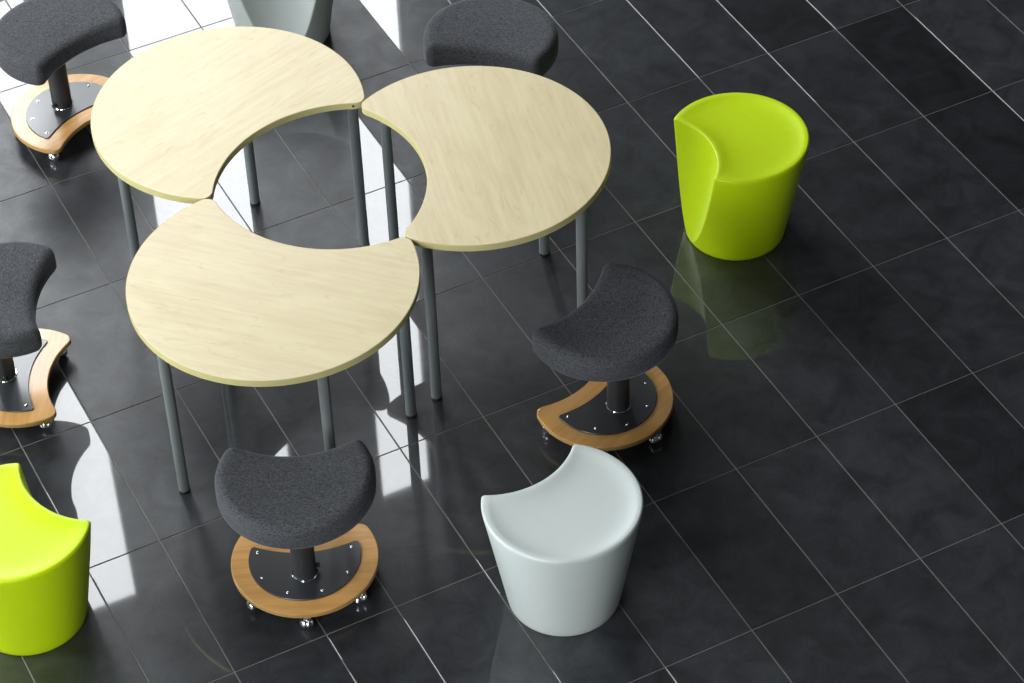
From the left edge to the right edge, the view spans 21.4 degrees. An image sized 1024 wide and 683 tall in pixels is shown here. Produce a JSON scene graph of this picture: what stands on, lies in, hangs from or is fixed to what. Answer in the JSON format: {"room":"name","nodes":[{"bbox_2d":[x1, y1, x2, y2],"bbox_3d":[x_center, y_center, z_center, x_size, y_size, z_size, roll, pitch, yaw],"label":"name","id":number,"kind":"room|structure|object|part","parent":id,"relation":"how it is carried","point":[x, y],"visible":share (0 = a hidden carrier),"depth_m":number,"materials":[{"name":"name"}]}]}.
{"room":"breakout area","nodes":[
{"label":"breakout area","id":0,"kind":"room"},
{"bbox_2d":[0,0,1023,682],"bbox_3d":[1.243,1.156,7.911,10.000,0.150,13.500,-21,47,-18],"label":"floor","id":1,"kind":"structure","parent":0,"point":[832,488],"depth_m":8.88,"materials":[{"name":"tile"}]},
{"bbox_2d":[0,241,70,429],"bbox_3d":[-1.662,-0.003,8.794,0.376,0.464,0.482,0,44,2],"label":"stool","id":2,"kind":"object","parent":1,"relation":"on","point":[29,353],"visible":1,"depth_m":8.76,"materials":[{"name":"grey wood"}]},
{"bbox_3d":[-1.663,0.110,8.902,0.227,0.005,0.344,0,44,2],"label":"steel plate","id":3,"kind":"part","parent":2,"relation":"part of","materials":[{"name":"grey metal"}]},
{"bbox_2d":[0,241,56,358],"bbox_3d":[-1.668,-0.137,8.666,0.370,0.092,0.478,-1,44,1],"label":"seat cushion","id":4,"kind":"object","parent":2,"relation":"on","point":[25,267],"depth_m":8.65,"materials":[{"name":"grey fabric"}]},
{"bbox_2d":[47,420,52,427],"bbox_3d":[-1.502,0.267,8.808,0.020,0.031,0.030,0,44,2],"label":"caster wheel","id":5,"kind":"object","parent":2,"relation":"attached to","point":[49,422],"depth_m":8.80,"materials":[{"name":"silver metal"}]},
{"bbox_2d":[0,463,90,655],"bbox_3d":[-1.495,0.693,8.095,0.411,0.415,0.478,-35,53,-30],"label":"stool","id":6,"kind":"object","parent":1,"relation":"on","point":[45,554],"visible":1,"depth_m":7.96,"materials":[{"name":"plastic"}]},
{"bbox_2d":[0,0,126,160],"bbox_3d":[-1.645,-0.978,9.813,0.374,0.464,0.481,34,54,31],"label":"stool","id":7,"kind":"object","parent":1,"relation":"on","point":[38,37],"visible":0.9,"depth_m":9.70,"materials":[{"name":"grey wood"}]},
{"bbox_2d":[52,154,59,160],"bbox_3d":[-1.649,-0.665,9.788,0.020,0.031,0.030,34,54,31],"label":"caster wheel","id":8,"kind":"object","parent":7,"relation":"attached to","point":[55,157],"depth_m":9.78,"materials":[{"name":"silver metal"}]},
{"bbox_2d":[0,0,126,85],"bbox_3d":[-1.651,-1.113,9.684,0.370,0.092,0.478,33,54,31],"label":"seat cushion","id":9,"kind":"object","parent":7,"relation":"on","point":[38,37],"depth_m":9.63,"materials":[{"name":"grey fabric"}]},
{"bbox_3d":[-1.644,-0.868,9.923,0.227,0.005,0.344,34,54,31],"label":"steel plate","id":10,"kind":"part","parent":7,"relation":"part of","materials":[{"name":"grey metal"}]},
{"bbox_2d":[91,26,369,260],"bbox_3d":[-0.975,-0.539,9.146,0.737,0.714,0.897,34,54,32],"label":"table","id":11,"kind":"object","parent":1,"relation":"on","point":[168,122],"visible":0.9,"depth_m":8.91,"materials":[{"name":"beige wood"}]},
{"bbox_3d":[-1.304,-0.506,9.138,0.035,0.683,0.035,34,54,32],"label":"leg","id":12,"kind":"part","parent":11,"relation":"part of","materials":[{"name":"grey paint"}]},
{"bbox_3d":[-0.921,-0.742,9.370,0.035,0.683,0.035,34,54,32],"label":"leg","id":13,"kind":"part","parent":11,"relation":"part of","materials":[{"name":"grey paint"}]},
{"bbox_3d":[-0.523,-0.585,9.190,0.035,0.683,0.035,34,54,32],"label":"leg","id":14,"kind":"part","parent":11,"relation":"part of","materials":[{"name":"grey paint"}]},
{"bbox_2d":[126,199,419,493],"bbox_3d":[-0.744,0.117,8.452,0.897,0.714,0.737,12,45,14],"label":"table","id":15,"kind":"object","parent":1,"relation":"on","point":[215,299],"visible":0.92,"depth_m":8.20,"materials":[{"name":"beige wood"}]},
{"bbox_3d":[-1.050,0.222,8.367,0.035,0.683,0.035,12,45,14],"label":"leg","id":16,"kind":"part","parent":15,"relation":"part of","materials":[{"name":"grey paint"}]},
{"bbox_3d":[-0.557,0.300,8.266,0.035,0.683,0.035,12,45,14],"label":"leg","id":17,"kind":"part","parent":15,"relation":"part of","materials":[{"name":"grey paint"}]},
{"bbox_3d":[-0.338,-0.011,8.583,0.035,0.683,0.035,12,45,14],"label":"leg","id":18,"kind":"part","parent":15,"relation":"part of","materials":[{"name":"grey paint"}]},
{"bbox_2d":[227,0,332,43],"bbox_3d":[-0.875,-1.353,10.210,0.478,0.415,0.411,-4,44,-2],"label":"stool","id":19,"kind":"object","parent":1,"relation":"on","point":[311,19],"visible":0.62,"depth_m":10.10,"materials":[{"name":"grey plastic"}]},
{"bbox_2d":[215,440,378,628],"bbox_3d":[-0.635,0.586,8.138,0.478,0.464,0.370,-4,44,-2],"label":"stool","id":20,"kind":"object","parent":1,"relation":"on","point":[302,551],"visible":1,"depth_m":8.05,"materials":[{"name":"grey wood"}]},
{"bbox_2d":[248,604,257,610],"bbox_3d":[-0.786,0.806,8.215,0.031,0.031,0.019,-4,44,-2],"label":"caster wheel","id":21,"kind":"object","parent":20,"relation":"attached to","point":[251,607],"depth_m":8.21,"materials":[{"name":"silver metal"}]},
{"bbox_2d":[215,440,375,548],"bbox_3d":[-0.640,0.452,8.009,0.478,0.092,0.370,-4,44,-2],"label":"seat cushion","id":22,"kind":"object","parent":20,"relation":"on","point":[311,500],"depth_m":7.96,"materials":[{"name":"grey fabric"}]},
{"bbox_3d":[-0.630,0.701,8.243,0.344,0.005,0.227,-4,44,-2],"label":"steel plate","id":23,"kind":"part","parent":20,"relation":"part of","materials":[{"name":"grey metal"}]},
{"bbox_2d":[306,619,313,628],"bbox_3d":[-0.609,0.851,8.161,0.019,0.031,0.031,29,52,28],"label":"caster wheel","id":24,"kind":"object","parent":20,"relation":"attached to","point":[309,622],"depth_m":8.15,"materials":[{"name":"silver metal"}]},
{"bbox_2d":[362,592,366,600],"bbox_3d":[-0.450,0.774,8.235,0.020,0.031,0.030,-4,44,-2],"label":"caster wheel","id":25,"kind":"object","parent":20,"relation":"attached to","point":[364,596],"depth_m":8.22,"materials":[{"name":"silver metal"}]},
{"bbox_2d":[362,66,610,400],"bbox_3d":[-0.044,-0.363,8.925,0.737,0.714,0.897,-11,44,-9],"label":"table","id":26,"kind":"object","parent":1,"relation":"on","point":[509,157],"visible":0.9,"depth_m":8.68,"materials":[{"name":"beige wood"}]},
{"bbox_3d":[-0.412,-0.537,9.135,0.035,0.683,0.035,-11,44,-9],"label":"leg","id":27,"kind":"part","parent":26,"relation":"part of","materials":[{"name":"grey paint"}]},
{"bbox_3d":[-0.257,-0.067,8.638,0.035,0.683,0.035,-11,44,-9],"label":"leg","id":28,"kind":"part","parent":26,"relation":"part of","materials":[{"name":"grey paint"}]},
{"bbox_3d":[0.102,-0.555,9.134,0.035,0.683,0.035,-11,44,-9],"label":"leg","id":29,"kind":"part","parent":26,"relation":"part of","materials":[{"name":"grey paint"}]},
{"bbox_3d":[0.227,-0.233,8.792,0.035,0.683,0.035,-11,44,-9],"label":"leg","id":30,"kind":"part","parent":26,"relation":"part of","materials":[{"name":"grey paint"}]},
{"bbox_2d":[423,0,558,75],"bbox_3d":[-0.058,-0.960,9.731,0.478,0.464,0.370,8,45,11],"label":"stool","id":31,"kind":"object","parent":1,"relation":"on","point":[512,34],"visible":0.51,"depth_m":9.53,"materials":[{"name":"grey fabric"}]},
{"bbox_2d":[481,444,643,635],"bbox_3d":[0.173,0.636,8.089,0.478,0.415,0.411,-28,49,-25],"label":"stool","id":32,"kind":"object","parent":1,"relation":"on","point":[562,544],"visible":1,"depth_m":7.95,"materials":[{"name":"grey plastic"}]},
{"bbox_2d":[532,263,678,453],"bbox_3d":[0.330,0.089,8.619,0.384,0.464,0.487,29,52,29],"label":"stool","id":33,"kind":"object","parent":1,"relation":"on","point":[616,340],"visible":0.94,"depth_m":8.53,"materials":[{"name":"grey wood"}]},
{"bbox_2d":[532,263,678,381],"bbox_3d":[0.327,-0.045,8.490,0.370,0.092,0.478,27,51,27],"label":"seat cushion","id":34,"kind":"object","parent":33,"relation":"on","point":[627,325],"depth_m":8.43,"materials":[{"name":"grey fabric"}]},
{"bbox_3d":[0.340,0.203,8.725,0.227,0.005,0.344,29,52,29],"label":"steel plate","id":35,"kind":"part","parent":33,"relation":"part of","materials":[{"name":"grey metal"}]},
{"bbox_2d":[658,433,661,441],"bbox_3d":[0.472,0.306,8.688,0.019,0.031,0.031,-12,45,-10],"label":"caster wheel","id":36,"kind":"object","parent":33,"relation":"attached to","point":[659,434],"depth_m":8.67,"materials":[{"name":"silver metal"}]},
{"bbox_2d":[674,93,809,260],"bbox_3d":[0.803,-0.554,9.308,0.411,0.415,0.478,-16,45,-14],"label":"stool","id":37,"kind":"object","parent":1,"relation":"on","point":[741,157],"visible":1,"depth_m":9.19,"materials":[{"name":"plastic"}]}
]}

